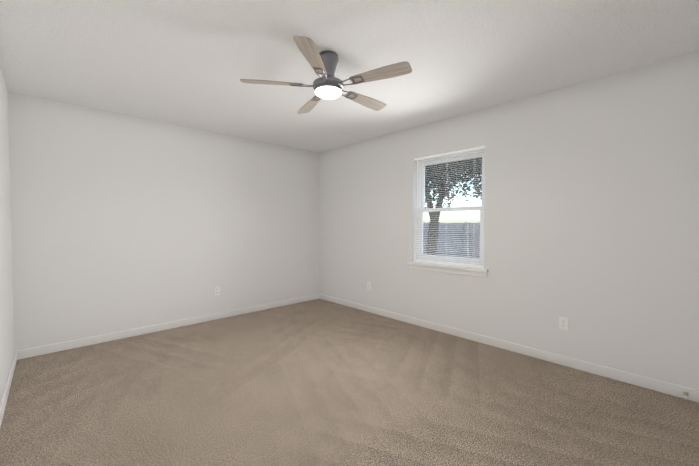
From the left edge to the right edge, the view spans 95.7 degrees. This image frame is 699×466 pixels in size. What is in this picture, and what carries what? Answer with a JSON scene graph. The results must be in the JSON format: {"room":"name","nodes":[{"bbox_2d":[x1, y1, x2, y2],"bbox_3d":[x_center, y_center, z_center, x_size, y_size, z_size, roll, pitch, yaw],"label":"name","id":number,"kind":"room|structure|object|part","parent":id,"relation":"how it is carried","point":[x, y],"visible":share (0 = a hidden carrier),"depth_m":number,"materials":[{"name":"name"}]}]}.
{"room":"empty bedroom","nodes":[
{"label":"empty bedroom","id":0,"kind":"room"},
{"bbox_2d":[0,68,14,402],"bbox_3d":[-1.400,-0.004,0.988,0.165,2.440,5.360,-1,2,-43],"label":"wall","id":1,"kind":"structure","parent":0,"point":[7,344],"depth_m":2.48,"materials":[{"name":"white paint"}]},
{"bbox_2d":[0,351,16,427],"bbox_3d":[-1.331,1.172,1.075,0.013,0.085,5.017,-1,2,-43],"label":"baseboard","id":2,"kind":"structure","parent":1,"relation":"attached to","point":[7,389],"depth_m":2.28,"materials":[{"name":"white wood"}]},
{"bbox_2d":[8,91,318,350],"bbox_3d":[-1.844,-0.086,4.144,3.530,2.440,0.165,-1,2,-43],"label":"wall","id":3,"kind":"structure","parent":0,"point":[121,222],"depth_m":3.57,"materials":[{"name":"white paint"}]},
{"bbox_2d":[17,294,318,359],"bbox_3d":[-1.783,1.093,4.109,3.530,0.085,0.013,-1,2,-43],"label":"baseboard","id":4,"kind":"structure","parent":3,"relation":"attached to","point":[51,348],"depth_m":3.60,"materials":[{"name":"white wood"}]},
{"bbox_2d":[214,286,219,295],"bbox_3d":[-1.738,0.762,4.147,0.070,0.115,0.008,-1,2,-43],"label":"electrical outlet","id":5,"kind":"object","parent":3,"relation":"attached to","point":[216,291],"visible":1,"depth_m":4.14,"materials":[{"name":"white plastic"}]},
{"bbox_2d":[0,299,698,465],"bbox_3d":[-0.058,1.233,2.291,3.860,0.100,5.360,-1,2,-43],"label":"floor","id":6,"kind":"structure","parent":0,"point":[318,382],"depth_m":2.19,"materials":[{"name":"carpet"}]},
{"bbox_2d":[0,0,698,152],"bbox_3d":[-0.058,-1.306,2.225,3.860,0.100,5.360,-1,2,-43],"label":"ceiling","id":7,"kind":"structure","parent":0,"point":[189,63],"depth_m":2.21,"materials":[{"name":"white paint"}]},
{"bbox_2d":[240,36,411,113],"bbox_3d":[-0.119,-1.113,2.278,1.111,0.290,1.160,-1,2,-43],"label":"fan","id":8,"kind":"object","parent":7,"relation":"hanging from","point":[328,84],"visible":1,"depth_m":2.16,"materials":[{"name":"brown wood"}]},
{"bbox_3d":[-0.488,-1.038,2.199,0.516,0.014,0.116,0,14,-8],"label":"blade","id":9,"kind":"part","parent":8,"relation":"part of","materials":[{"name":"brown wood"}]},
{"bbox_3d":[-0.300,-1.047,2.554,0.116,0.014,0.516,-15,8,-25],"label":"blade","id":10,"kind":"part","parent":8,"relation":"part of","materials":[{"name":"brown wood"}]},
{"bbox_3d":[-0.209,-1.030,1.911,0.116,0.014,0.516,13,4,9],"label":"blade","id":11,"kind":"part","parent":8,"relation":"part of","materials":[{"name":"brown wood"}]},
{"bbox_3d":[0.096,-1.045,2.485,0.516,0.014,0.116,-1,-11,-44],"label":"blade","id":12,"kind":"part","parent":8,"relation":"part of","materials":[{"name":"brown wood"}]},
{"bbox_3d":[0.152,-1.035,2.087,0.516,0.014,0.116,1,-11,28],"label":"blade","id":13,"kind":"part","parent":8,"relation":"part of","materials":[{"name":"brown wood"}]},
{"bbox_2d":[319,51,698,389],"bbox_3d":[1.283,-0.070,3.528,0.165,2.440,5.360,-1,2,-43],"label":"wall","id":14,"kind":"structure","parent":0,"point":[591,226],"depth_m":2.78,"materials":[{"name":"white paint"}]},
{"bbox_2d":[367,282,370,289],"bbox_3d":[0.275,0.754,4.489,0.008,0.115,0.070,-1,2,-43],"label":"electrical outlet","id":15,"kind":"object","parent":14,"relation":"attached to","point":[368,285],"visible":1,"depth_m":4.48,"materials":[{"name":"white plastic"}]},
{"bbox_2d":[407,261,487,276],"bbox_3d":[1.105,0.408,3.635,0.120,0.085,0.990,-1,2,-43],"label":"window sill","id":16,"kind":"structure","parent":14,"relation":"attached to","point":[464,270],"depth_m":3.56,"materials":[{"name":"white wood"}]},
{"bbox_2d":[416,149,484,266],"bbox_3d":[1.180,-0.278,3.688,0.087,1.283,0.900,-1,2,-43],"label":"window","id":17,"kind":"structure","parent":14,"relation":"in","point":[450,208],"depth_m":3.68,"materials":[{"name":"white plastic"}]},
{"bbox_2d":[414,146,484,267],"bbox_3d":[1.109,-0.278,3.621,0.042,1.276,0.888,-1,2,-43],"label":"window blinds","id":18,"kind":"object","parent":17,"relation":"attached to","point":[445,154],"visible":0.85,"depth_m":3.61,"materials":[{"name":"white plastic"}]},
{"bbox_2d":[319,294,698,402],"bbox_3d":[1.223,1.109,3.493,0.013,0.085,5.017,-1,2,-43],"label":"baseboard","id":19,"kind":"structure","parent":14,"relation":"attached to","point":[645,382],"depth_m":2.89,"materials":[{"name":"white wood"}]},
{"bbox_2d":[559,316,567,330],"bbox_3d":[1.887,0.798,2.787,0.008,0.115,0.070,-1,2,-43],"label":"electrical outlet","id":20,"kind":"object","parent":14,"relation":"attached to","point":[563,323],"visible":1,"depth_m":2.79,"materials":[{"name":"white plastic"}]},
{"bbox_2d":[683,392,688,398],"bbox_3d":[2.363,1.143,2.219,0.084,0.026,0.026,-1,2,-43],"label":"doorstop","id":21,"kind":"object","parent":14,"relation":"attached to","point":[686,394],"visible":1,"depth_m":2.22,"materials":[{"name":"silver metal"}]},
{"label":"outside","id":22,"kind":"structure","parent":0,"visible":0},
{"bbox_3d":[12.910,1.237,21.446,41.305,0.200,45.000,-1,2,-43],"label":"ground","id":23,"kind":"structure","parent":22,"visible":0},
{"bbox_2d":[423,222,479,257],"bbox_3d":[2.269,0.533,10.690,0.152,1.764,18.048,-1,2,-43],"label":"fence","id":24,"kind":"object","parent":23,"relation":"on","point":[454,241],"depth_m":9.65,"materials":[{"name":"grey wood"}]},
{"bbox_2d":[425,157,481,254],"bbox_3d":[2.227,-0.858,6.647,3.454,4.879,4.198,-1,2,-43],"label":"tree","id":25,"kind":"object","parent":23,"relation":"on","point":[433,223],"depth_m":6.33,"materials":[{"name":"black plant"}]},
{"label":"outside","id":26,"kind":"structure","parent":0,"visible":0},
{"bbox_2d":[428,159,481,194],"bbox_3d":[5.929,-4.604,16.104,7.554,5.431,8.023,-1,2,-43],"label":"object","id":27,"kind":"object","parent":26,"point":[456,179],"depth_m":14.83,"materials":[{"name":"white"}]}
]}

